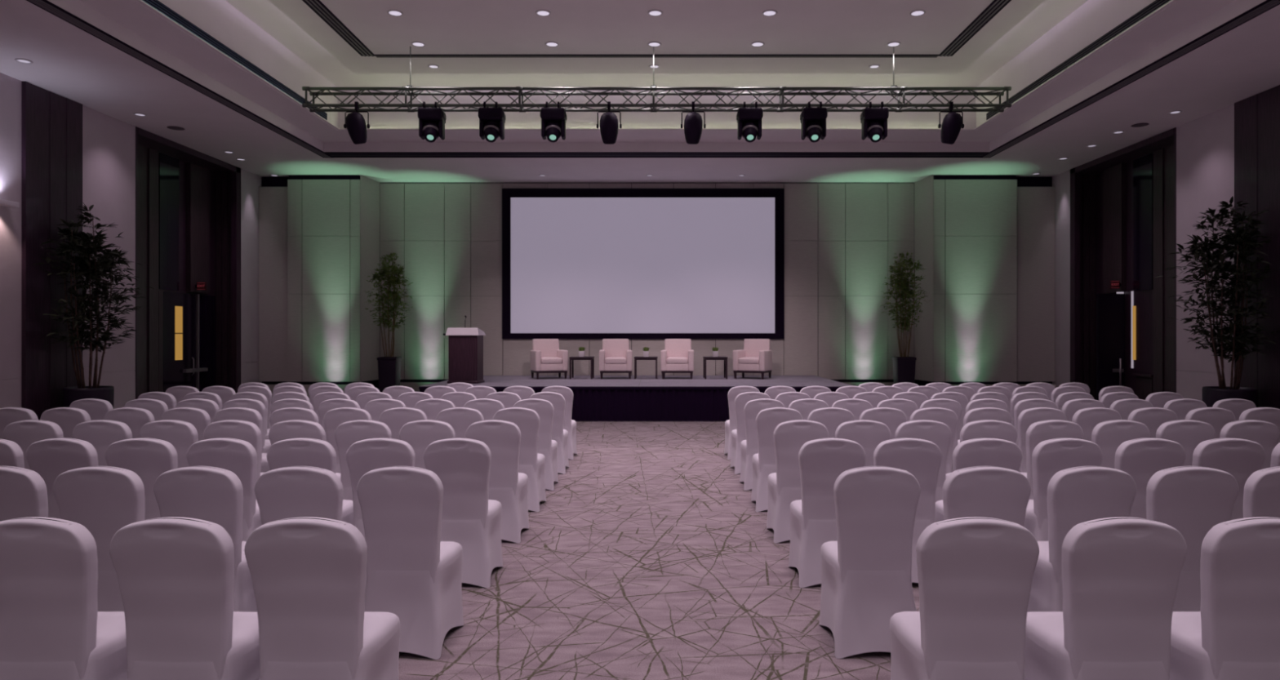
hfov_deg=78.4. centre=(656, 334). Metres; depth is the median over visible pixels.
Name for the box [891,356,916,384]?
pot
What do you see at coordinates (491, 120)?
light
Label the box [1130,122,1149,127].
ceiling speaker
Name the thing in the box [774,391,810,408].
banquet chair
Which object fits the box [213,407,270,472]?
banquet chair
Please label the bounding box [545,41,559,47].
recessed light
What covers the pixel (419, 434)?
banquet chair
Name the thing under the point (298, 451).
banquet chair
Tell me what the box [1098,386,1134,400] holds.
banquet chair
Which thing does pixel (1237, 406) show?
banquet chair
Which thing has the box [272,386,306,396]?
banquet chair
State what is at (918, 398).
banquet chair
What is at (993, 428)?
banquet chair
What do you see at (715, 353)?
potted plant
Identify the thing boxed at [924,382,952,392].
banquet chair
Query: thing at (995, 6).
linear vent
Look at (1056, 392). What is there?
banquet chair
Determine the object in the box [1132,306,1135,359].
window
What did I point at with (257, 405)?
banquet chair
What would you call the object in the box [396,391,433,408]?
banquet chair
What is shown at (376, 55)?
linear vent
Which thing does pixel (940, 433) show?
banquet chair
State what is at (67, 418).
banquet chair
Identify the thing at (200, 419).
banquet chair
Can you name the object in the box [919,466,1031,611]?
banquet chair
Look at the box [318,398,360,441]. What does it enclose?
banquet chair
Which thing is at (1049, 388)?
banquet chair
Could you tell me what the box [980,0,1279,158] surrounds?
ceiling vent
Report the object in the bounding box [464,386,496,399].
banquet chair
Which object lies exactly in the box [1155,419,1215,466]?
banquet chair
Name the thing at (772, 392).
banquet chair
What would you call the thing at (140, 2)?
trim
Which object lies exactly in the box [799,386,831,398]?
banquet chair
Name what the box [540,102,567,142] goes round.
light
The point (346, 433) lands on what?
banquet chair
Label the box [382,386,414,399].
banquet chair
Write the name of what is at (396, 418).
banquet chair
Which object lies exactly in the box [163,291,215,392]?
door
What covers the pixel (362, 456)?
banquet chair
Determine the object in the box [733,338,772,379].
armchair
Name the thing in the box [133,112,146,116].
recessed light
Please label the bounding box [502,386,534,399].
banquet chair
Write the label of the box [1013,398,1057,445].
banquet chair
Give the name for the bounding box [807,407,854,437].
banquet chair
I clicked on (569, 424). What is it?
banquet chair
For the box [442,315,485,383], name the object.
lectern
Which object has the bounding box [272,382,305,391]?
banquet chair
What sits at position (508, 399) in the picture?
banquet chair
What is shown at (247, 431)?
banquet chair
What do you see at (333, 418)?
banquet chair
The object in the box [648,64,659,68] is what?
recessed light
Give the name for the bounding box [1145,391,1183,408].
banquet chair
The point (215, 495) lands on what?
banquet chair
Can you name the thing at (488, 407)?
banquet chair
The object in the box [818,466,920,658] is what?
banquet chair
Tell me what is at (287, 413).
banquet chair
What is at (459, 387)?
banquet chair
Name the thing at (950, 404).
banquet chair
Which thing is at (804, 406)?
banquet chair
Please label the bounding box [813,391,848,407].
banquet chair
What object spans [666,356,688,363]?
seat cushion
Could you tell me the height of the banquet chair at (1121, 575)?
0.956 m
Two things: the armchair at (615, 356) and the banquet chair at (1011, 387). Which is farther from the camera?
the armchair at (615, 356)
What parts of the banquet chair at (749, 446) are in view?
seat, backrest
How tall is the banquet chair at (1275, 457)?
0.956 m
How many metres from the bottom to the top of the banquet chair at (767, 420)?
0.956 m
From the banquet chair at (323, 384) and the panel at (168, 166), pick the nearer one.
the banquet chair at (323, 384)
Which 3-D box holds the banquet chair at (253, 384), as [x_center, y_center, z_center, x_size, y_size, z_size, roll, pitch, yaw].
[-5.647,1.151,11.177,0.445,0.956,0.511,0,0,2]
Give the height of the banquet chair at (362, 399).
0.956 m
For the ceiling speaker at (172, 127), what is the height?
0.012 m
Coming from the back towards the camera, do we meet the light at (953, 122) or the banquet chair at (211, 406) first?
the light at (953, 122)
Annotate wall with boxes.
[0,72,261,408]
[287,174,1017,382]
[1052,104,1234,400]
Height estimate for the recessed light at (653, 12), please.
0.011 m
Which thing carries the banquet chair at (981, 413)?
on the floor
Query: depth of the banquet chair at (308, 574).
2.88 m
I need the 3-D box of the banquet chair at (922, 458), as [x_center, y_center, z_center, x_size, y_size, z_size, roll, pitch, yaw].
[1.636,1.151,5.287,0.445,0.956,0.511,0,0,1]
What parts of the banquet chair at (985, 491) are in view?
backrest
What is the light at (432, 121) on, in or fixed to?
hanging from the lighting truss
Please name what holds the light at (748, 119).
hanging from the lighting truss
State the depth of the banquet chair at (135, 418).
7.21 m
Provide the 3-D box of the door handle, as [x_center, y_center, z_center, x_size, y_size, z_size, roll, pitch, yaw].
[9.516,-0.095,15.920,0.128,1.550,0.371,0,0,-5]
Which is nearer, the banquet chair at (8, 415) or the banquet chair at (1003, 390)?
the banquet chair at (8, 415)
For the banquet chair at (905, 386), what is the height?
0.956 m
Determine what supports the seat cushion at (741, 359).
on the armchair at (756, 357)
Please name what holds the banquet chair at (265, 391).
on the floor
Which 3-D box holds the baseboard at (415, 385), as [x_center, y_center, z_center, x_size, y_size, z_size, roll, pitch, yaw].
[0.000,1.385,18.201,18.100,0.490,0.958,0,0,0]
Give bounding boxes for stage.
[418,375,853,421]
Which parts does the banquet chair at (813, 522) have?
seat, backrest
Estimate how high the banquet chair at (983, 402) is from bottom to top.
0.956 m
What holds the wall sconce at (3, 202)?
attached to the wall at (108, 143)
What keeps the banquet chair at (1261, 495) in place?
on the floor
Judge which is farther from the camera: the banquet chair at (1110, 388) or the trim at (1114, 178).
the trim at (1114, 178)
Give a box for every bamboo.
[32,203,153,408]
[364,252,413,392]
[879,251,929,384]
[1155,196,1279,407]
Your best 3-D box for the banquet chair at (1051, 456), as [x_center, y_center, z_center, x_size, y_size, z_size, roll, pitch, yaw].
[2.675,1.151,5.287,0.445,0.956,0.511,0,0,1]
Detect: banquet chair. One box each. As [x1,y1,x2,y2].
[0,407,38,439]
[0,438,24,468]
[0,466,48,520]
[0,516,127,679]
[3,419,63,469]
[26,437,97,519]
[40,407,90,438]
[53,466,145,611]
[69,398,113,420]
[72,419,132,466]
[103,407,155,438]
[105,437,177,519]
[109,516,260,679]
[124,398,168,421]
[137,391,176,409]
[139,419,198,468]
[153,466,257,611]
[160,407,210,440]
[164,386,199,404]
[175,398,219,423]
[182,391,222,409]
[186,437,262,541]
[201,386,235,408]
[203,419,264,480]
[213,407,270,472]
[222,398,271,453]
[229,391,269,439]
[237,382,269,391]
[237,386,271,429]
[244,516,399,679]
[254,466,366,588]
[266,437,353,524]
[268,419,341,480]
[269,407,318,426]
[270,398,313,413]
[271,391,310,404]
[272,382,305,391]
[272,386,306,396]
[308,382,338,404]
[309,386,343,411]
[312,391,351,425]
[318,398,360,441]
[323,407,371,473]
[334,419,391,500]
[344,382,374,394]
[346,386,379,400]
[346,437,414,538]
[355,391,392,409]
[356,466,463,659]
[364,398,405,421]
[378,407,426,439]
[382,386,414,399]
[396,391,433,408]
[399,419,455,469]
[413,398,455,420]
[423,437,502,587]
[424,386,456,398]
[435,407,484,438]
[440,391,476,407]
[446,382,473,391]
[463,398,504,420]
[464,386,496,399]
[465,419,528,542]
[485,391,521,408]
[493,407,546,511]
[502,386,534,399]
[513,398,558,490]
[529,391,568,474]
[541,386,577,459]
[724,386,759,459]
[730,391,770,474]
[739,398,784,490]
[751,407,802,511]
[764,386,795,399]
[766,419,828,542]
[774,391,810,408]
[788,398,828,420]
[788,437,866,587]
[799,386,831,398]
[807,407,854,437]
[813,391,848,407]
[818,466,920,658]
[831,398,872,420]
[835,386,866,398]
[835,419,890,466]
[853,391,888,408]
[858,382,885,391]
[859,407,906,439]
[871,386,903,399]
[873,437,942,582]
[876,398,918,421]
[889,516,1039,679]
[892,382,919,391]
[892,391,928,408]
[894,419,951,502]
[906,386,939,399]
[910,407,958,473]
[919,398,962,450]
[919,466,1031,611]
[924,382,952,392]
[930,391,968,439]
[934,437,1022,522]
[942,386,975,403]
[946,419,1017,478]
[952,407,1012,471]
[957,398,1008,444]
[958,382,986,393]
[969,391,1008,404]
[977,386,1011,407]
[991,382,1020,413]
[1010,391,1048,426]
[1012,386,1047,396]
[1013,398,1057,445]
[1017,407,1066,472]
[1021,419,1083,499]
[1023,437,1102,541]
[1024,516,1186,679]
[1025,382,1054,400]
[1026,466,1136,612]
[1051,386,1085,403]
[1055,391,1093,410]
[1058,382,1089,393]
[1062,398,1104,422]
[1071,407,1121,441]
[1091,419,1150,468]
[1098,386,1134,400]
[1100,391,1138,408]
[1109,398,1153,420]
[1114,437,1185,519]
[1127,407,1177,438]
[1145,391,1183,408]
[1146,466,1239,611]
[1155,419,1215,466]
[1163,398,1207,420]
[1169,516,1279,679]
[1185,407,1235,438]
[1192,437,1265,519]
[1212,398,1256,421]
[1219,419,1279,469]
[1238,407,1279,444]
[1243,466,1279,518]
[1270,442,1279,467]
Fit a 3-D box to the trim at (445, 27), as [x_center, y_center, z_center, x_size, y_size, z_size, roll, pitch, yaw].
[0.000,-4.550,5.265,10.460,0.100,16.530,0,0,0]
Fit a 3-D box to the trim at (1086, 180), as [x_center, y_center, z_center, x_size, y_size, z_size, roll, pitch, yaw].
[9.355,-0.930,17.087,0.370,5.120,0.025,0,0,0]
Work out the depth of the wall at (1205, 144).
13.31 m
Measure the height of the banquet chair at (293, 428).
0.956 m
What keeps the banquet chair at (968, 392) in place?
on the floor
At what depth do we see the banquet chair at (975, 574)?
2.88 m
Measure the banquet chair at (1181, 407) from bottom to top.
0.956 m
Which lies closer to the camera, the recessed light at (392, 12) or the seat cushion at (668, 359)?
the recessed light at (392, 12)
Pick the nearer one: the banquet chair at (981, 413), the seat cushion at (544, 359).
the banquet chair at (981, 413)
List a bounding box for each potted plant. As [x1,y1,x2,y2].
[577,346,585,356]
[641,346,649,356]
[711,346,719,356]
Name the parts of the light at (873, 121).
yoke arm, yoke arm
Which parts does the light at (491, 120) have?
yoke arm, yoke arm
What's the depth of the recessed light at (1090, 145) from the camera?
14.96 m
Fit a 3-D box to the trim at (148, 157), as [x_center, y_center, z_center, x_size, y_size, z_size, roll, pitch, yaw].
[-9.525,-0.930,14.585,0.090,5.120,0.770,0,0,0]
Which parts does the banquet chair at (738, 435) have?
seat, backrest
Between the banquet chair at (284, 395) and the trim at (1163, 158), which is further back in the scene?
the trim at (1163, 158)
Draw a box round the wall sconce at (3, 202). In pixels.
[0,198,19,207]
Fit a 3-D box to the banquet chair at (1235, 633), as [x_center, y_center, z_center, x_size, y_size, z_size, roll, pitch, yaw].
[2.240,1.151,3.067,0.445,0.956,0.511,0,0,0]
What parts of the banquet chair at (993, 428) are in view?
backrest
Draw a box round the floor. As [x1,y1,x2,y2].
[398,421,919,679]
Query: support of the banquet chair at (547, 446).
on the floor
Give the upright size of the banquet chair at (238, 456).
0.956 m
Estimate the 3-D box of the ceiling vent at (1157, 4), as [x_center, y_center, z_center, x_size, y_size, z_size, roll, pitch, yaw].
[5.929,-3.900,5.550,0.019,0.140,17.100,0,0,0]
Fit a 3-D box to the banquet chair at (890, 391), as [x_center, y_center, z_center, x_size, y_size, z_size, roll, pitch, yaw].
[3.023,1.151,10.447,0.445,0.956,0.511,0,0,0]
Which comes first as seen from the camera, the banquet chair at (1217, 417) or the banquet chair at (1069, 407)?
the banquet chair at (1217, 417)
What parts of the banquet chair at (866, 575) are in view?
seat, backrest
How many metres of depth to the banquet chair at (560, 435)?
9.20 m
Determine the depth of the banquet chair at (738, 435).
9.19 m
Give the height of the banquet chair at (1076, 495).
0.956 m
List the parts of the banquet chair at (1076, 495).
seat, backrest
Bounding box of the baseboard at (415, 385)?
[266,382,1055,403]
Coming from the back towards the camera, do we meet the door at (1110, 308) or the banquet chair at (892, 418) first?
the door at (1110, 308)
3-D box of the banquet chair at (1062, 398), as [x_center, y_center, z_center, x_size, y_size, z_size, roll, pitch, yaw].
[4.914,1.151,9.387,0.445,0.956,0.511,0,0,1]
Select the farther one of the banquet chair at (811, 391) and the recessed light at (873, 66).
the recessed light at (873, 66)
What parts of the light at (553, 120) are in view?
yoke arm, yoke arm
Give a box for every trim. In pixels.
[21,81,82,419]
[135,0,1177,129]
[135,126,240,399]
[137,144,158,396]
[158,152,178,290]
[158,290,163,391]
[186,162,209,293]
[216,173,231,387]
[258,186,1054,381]
[261,175,1052,389]
[268,0,1044,73]
[1070,127,1177,399]
[1080,173,1094,399]
[1102,163,1126,293]
[1133,153,1153,290]
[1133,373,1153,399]
[1153,144,1173,392]
[1234,84,1279,408]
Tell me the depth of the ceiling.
13.88 m
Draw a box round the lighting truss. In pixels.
[302,46,1011,112]
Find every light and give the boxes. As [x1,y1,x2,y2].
[14,58,32,63]
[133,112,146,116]
[223,151,234,153]
[343,101,369,144]
[386,9,403,16]
[411,41,425,47]
[417,101,446,142]
[427,64,439,68]
[478,101,506,142]
[535,9,551,16]
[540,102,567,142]
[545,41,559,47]
[596,101,622,144]
[647,9,662,16]
[647,41,661,47]
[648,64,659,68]
[680,101,706,144]
[736,102,763,142]
[750,41,764,47]
[761,9,777,16]
[800,101,827,142]
[860,101,888,142]
[868,64,879,68]
[886,41,901,47]
[909,9,925,16]
[937,101,964,144]
[1057,157,1068,159]
[1086,144,1097,146]
[1112,130,1124,133]
[1168,110,1182,114]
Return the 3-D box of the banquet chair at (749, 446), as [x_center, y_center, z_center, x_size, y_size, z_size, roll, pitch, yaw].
[1.134,1.151,8.427,0.445,0.956,0.511,0,0,0]
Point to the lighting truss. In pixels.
(410, 88)
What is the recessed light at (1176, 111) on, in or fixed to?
in the ceiling
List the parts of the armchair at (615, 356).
arm, leg frame, seat, backrest, arm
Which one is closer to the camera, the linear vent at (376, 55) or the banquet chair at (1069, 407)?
the banquet chair at (1069, 407)
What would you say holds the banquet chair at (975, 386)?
on the floor
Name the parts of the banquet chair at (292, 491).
backrest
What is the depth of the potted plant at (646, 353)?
17.19 m
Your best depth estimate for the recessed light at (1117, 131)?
13.98 m
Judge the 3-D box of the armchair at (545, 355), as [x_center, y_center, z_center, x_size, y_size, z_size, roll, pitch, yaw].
[-2.404,0.534,17.382,0.724,0.868,0.768,0,0,-20]
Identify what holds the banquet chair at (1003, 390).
on the floor
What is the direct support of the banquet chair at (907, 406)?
on the floor
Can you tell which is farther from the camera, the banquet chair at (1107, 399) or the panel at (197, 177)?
the panel at (197, 177)
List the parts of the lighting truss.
frame, frame, suspension rod, frame, suspension rod, frame, frame, suspension rod, frame, frame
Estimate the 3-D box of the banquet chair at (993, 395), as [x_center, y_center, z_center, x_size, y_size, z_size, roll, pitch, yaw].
[3.901,1.151,9.387,0.445,0.956,0.511,0,0,0]
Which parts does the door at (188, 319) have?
handle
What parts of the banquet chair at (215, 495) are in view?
backrest, seat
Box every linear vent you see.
[302,0,375,56]
[374,54,938,57]
[937,0,1011,56]
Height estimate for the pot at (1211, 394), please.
0.830 m
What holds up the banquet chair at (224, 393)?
on the floor
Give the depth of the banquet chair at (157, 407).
8.20 m
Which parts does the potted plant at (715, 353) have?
pot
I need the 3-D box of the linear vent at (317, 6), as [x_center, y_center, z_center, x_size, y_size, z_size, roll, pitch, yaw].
[-4.655,-4.492,4.830,0.230,0.013,15.660,0,0,0]
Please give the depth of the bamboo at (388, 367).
17.09 m
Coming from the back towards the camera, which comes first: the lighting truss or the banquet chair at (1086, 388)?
the lighting truss
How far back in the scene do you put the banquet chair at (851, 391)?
10.22 m
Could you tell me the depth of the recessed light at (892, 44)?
12.14 m
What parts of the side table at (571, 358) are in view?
leg, leg, leg, leg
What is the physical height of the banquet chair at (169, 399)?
0.956 m
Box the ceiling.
[0,0,1279,182]
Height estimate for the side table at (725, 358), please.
0.475 m
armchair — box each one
[529,338,568,379]
[599,338,632,378]
[660,338,693,378]
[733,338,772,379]
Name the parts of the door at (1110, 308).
handle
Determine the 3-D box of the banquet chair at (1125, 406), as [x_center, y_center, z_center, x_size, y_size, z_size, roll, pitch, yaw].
[4.997,1.151,8.427,0.445,0.956,0.511,0,0,1]
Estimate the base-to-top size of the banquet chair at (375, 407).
0.956 m
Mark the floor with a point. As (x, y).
(649, 558)
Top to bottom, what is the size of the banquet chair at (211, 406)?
0.956 m
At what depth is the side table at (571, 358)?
17.07 m
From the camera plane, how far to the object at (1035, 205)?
17.80 m
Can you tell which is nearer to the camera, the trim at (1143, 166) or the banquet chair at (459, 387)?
the banquet chair at (459, 387)
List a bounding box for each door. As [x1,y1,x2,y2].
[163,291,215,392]
[1096,293,1124,400]
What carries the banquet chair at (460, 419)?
on the floor
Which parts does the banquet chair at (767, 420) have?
seat, backrest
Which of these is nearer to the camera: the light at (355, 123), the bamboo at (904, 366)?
the light at (355, 123)
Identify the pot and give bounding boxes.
[62,386,114,408]
[377,356,401,392]
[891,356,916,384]
[1201,386,1257,407]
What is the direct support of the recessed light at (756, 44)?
attached to the trim at (445, 27)
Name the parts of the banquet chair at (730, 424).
seat, backrest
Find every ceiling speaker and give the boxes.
[167,125,185,130]
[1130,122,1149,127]
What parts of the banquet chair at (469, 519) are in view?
backrest, seat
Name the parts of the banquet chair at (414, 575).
backrest, seat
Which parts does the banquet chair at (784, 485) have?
seat, backrest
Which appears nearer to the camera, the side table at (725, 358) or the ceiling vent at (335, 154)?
the ceiling vent at (335, 154)
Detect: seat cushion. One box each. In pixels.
[541,356,562,363]
[604,356,626,363]
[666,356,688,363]
[738,356,759,363]
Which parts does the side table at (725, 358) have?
leg, leg, leg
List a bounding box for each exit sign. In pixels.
[195,281,207,290]
[1109,280,1121,288]
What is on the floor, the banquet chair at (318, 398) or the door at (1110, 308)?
the banquet chair at (318, 398)
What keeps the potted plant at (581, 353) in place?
on the side table at (571, 358)
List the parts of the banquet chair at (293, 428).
backrest, seat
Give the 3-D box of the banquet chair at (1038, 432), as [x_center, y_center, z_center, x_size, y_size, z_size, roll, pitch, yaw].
[3.135,1.151,6.367,0.445,0.956,0.511,0,0,-1]
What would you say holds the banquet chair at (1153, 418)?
on the floor
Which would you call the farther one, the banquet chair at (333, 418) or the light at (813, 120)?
the light at (813, 120)
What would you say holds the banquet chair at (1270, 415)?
on the floor
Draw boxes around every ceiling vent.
[26,0,333,158]
[142,0,327,119]
[324,151,989,157]
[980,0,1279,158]
[986,0,1171,120]
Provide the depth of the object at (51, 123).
11.55 m
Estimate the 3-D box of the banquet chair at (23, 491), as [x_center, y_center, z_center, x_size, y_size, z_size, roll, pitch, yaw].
[-3.347,1.151,4.187,0.445,0.956,0.511,0,0,1]
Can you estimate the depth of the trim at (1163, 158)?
14.70 m
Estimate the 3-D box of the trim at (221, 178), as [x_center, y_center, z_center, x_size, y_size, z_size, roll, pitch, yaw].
[-9.355,-0.930,16.988,0.370,5.120,0.025,0,0,0]
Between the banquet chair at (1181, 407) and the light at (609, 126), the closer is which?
the banquet chair at (1181, 407)
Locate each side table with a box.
[568,356,594,378]
[634,356,657,378]
[702,356,728,378]
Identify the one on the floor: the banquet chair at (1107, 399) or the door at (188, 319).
the banquet chair at (1107, 399)
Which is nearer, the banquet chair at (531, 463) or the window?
the banquet chair at (531, 463)
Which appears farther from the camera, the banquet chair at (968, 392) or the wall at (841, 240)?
the wall at (841, 240)
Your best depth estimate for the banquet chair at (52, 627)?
2.89 m
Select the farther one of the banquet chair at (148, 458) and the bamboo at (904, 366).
the bamboo at (904, 366)
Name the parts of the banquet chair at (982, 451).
seat, backrest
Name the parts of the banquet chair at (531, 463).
backrest, seat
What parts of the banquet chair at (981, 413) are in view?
backrest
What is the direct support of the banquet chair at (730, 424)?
on the floor
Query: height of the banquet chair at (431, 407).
0.956 m
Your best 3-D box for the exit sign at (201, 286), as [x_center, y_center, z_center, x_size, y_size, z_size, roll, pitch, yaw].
[-9.357,-0.990,16.098,0.225,0.170,0.064,0,0,0]
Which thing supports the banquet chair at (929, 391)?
on the floor
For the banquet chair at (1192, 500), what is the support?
on the floor
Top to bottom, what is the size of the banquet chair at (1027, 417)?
0.956 m
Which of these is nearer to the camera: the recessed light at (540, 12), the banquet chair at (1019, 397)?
the banquet chair at (1019, 397)
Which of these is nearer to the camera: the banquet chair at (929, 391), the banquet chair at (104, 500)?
the banquet chair at (104, 500)
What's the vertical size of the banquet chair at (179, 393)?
0.956 m
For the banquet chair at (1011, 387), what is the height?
0.956 m
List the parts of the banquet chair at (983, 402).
backrest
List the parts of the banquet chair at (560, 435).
backrest, seat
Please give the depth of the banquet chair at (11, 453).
5.08 m
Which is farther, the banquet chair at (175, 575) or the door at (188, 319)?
the door at (188, 319)
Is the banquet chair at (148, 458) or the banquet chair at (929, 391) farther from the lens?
the banquet chair at (929, 391)
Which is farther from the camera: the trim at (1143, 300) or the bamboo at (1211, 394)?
the trim at (1143, 300)
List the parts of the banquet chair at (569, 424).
backrest, seat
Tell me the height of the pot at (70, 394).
0.830 m
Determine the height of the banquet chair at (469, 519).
0.956 m
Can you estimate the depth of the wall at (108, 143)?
12.88 m
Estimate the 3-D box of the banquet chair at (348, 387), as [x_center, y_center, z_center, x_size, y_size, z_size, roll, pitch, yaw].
[-4.157,1.151,11.177,0.445,0.956,0.511,0,0,1]
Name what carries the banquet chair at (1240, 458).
on the floor
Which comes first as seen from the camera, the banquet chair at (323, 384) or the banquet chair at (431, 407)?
the banquet chair at (431, 407)
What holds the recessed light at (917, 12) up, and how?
attached to the trim at (445, 27)
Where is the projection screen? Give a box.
[502,188,784,338]
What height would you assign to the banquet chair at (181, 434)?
0.956 m
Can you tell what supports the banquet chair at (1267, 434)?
on the floor
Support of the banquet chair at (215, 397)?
on the floor
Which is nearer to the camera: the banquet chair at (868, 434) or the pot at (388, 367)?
the banquet chair at (868, 434)
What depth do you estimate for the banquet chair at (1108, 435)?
6.15 m
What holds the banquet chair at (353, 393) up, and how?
on the floor
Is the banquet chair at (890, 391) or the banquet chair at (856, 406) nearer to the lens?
the banquet chair at (856, 406)
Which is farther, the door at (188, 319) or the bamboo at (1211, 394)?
the door at (188, 319)
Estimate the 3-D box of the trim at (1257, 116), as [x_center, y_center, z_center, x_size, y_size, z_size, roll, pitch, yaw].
[9.022,-0.988,11.360,0.056,5.235,1.720,0,0,0]
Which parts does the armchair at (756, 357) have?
arm, seat, leg frame, backrest, arm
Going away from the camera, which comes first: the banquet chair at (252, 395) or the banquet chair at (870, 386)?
the banquet chair at (252, 395)
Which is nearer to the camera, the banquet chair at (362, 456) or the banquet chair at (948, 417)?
the banquet chair at (362, 456)
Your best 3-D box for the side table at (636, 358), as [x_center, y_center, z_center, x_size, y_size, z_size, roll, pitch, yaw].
[-0.238,0.731,17.300,0.510,0.475,0.500,0,0,0]
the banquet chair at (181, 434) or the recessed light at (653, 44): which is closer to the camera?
the banquet chair at (181, 434)
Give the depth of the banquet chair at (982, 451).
5.07 m
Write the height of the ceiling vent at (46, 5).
0.015 m
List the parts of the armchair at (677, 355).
arm, seat, leg frame, backrest, arm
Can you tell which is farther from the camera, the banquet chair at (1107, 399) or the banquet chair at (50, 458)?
the banquet chair at (1107, 399)
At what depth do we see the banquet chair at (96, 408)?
8.20 m
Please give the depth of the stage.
14.67 m
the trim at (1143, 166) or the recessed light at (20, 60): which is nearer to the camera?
the recessed light at (20, 60)
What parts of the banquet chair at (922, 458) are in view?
backrest, seat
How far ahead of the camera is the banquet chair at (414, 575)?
4.00 m
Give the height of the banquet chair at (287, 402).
0.956 m
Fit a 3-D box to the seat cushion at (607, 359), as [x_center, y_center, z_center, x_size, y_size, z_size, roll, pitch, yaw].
[-0.905,0.568,17.278,0.470,0.130,0.545,0,0,-3]
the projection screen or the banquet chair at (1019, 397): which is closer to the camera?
the banquet chair at (1019, 397)
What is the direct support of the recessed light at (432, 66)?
attached to the trim at (445, 27)
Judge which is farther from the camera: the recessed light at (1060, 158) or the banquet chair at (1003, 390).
the recessed light at (1060, 158)
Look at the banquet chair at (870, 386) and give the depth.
10.95 m
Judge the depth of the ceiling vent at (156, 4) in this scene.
10.73 m
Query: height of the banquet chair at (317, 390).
0.956 m
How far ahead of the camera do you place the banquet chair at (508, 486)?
6.17 m
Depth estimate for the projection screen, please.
18.58 m
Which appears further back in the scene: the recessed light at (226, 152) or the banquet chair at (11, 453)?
the recessed light at (226, 152)
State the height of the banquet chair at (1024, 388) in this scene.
0.956 m
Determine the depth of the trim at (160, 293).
15.02 m
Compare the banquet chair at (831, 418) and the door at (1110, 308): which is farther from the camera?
the door at (1110, 308)
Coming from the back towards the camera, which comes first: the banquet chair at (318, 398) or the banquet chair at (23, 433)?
the banquet chair at (318, 398)
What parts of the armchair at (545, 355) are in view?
arm, backrest, leg frame, seat, arm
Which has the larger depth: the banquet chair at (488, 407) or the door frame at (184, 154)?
the door frame at (184, 154)
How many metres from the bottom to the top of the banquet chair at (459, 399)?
0.956 m
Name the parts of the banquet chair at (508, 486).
backrest, seat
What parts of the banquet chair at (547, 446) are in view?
backrest, seat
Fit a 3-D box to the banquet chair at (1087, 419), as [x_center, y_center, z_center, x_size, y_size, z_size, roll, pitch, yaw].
[4.071,1.151,7.437,0.445,0.956,0.511,0,0,-1]
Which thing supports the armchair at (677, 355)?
on the stage
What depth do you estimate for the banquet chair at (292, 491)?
3.97 m
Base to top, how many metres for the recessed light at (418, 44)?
0.011 m
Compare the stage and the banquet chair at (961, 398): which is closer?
the banquet chair at (961, 398)
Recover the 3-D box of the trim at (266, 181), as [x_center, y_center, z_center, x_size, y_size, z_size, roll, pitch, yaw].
[0.000,-1.000,18.320,18.500,5.260,1.060,0,0,0]
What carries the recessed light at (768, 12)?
attached to the trim at (445, 27)
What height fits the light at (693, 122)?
0.650 m
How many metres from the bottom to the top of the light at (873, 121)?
0.604 m
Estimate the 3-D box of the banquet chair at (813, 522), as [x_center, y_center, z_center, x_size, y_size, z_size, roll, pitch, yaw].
[1.143,1.151,5.287,0.445,0.956,0.511,0,0,1]
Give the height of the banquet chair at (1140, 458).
0.956 m
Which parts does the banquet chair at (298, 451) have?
backrest, seat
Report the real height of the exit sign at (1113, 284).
0.170 m
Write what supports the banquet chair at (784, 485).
on the floor
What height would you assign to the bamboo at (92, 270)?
3.649 m

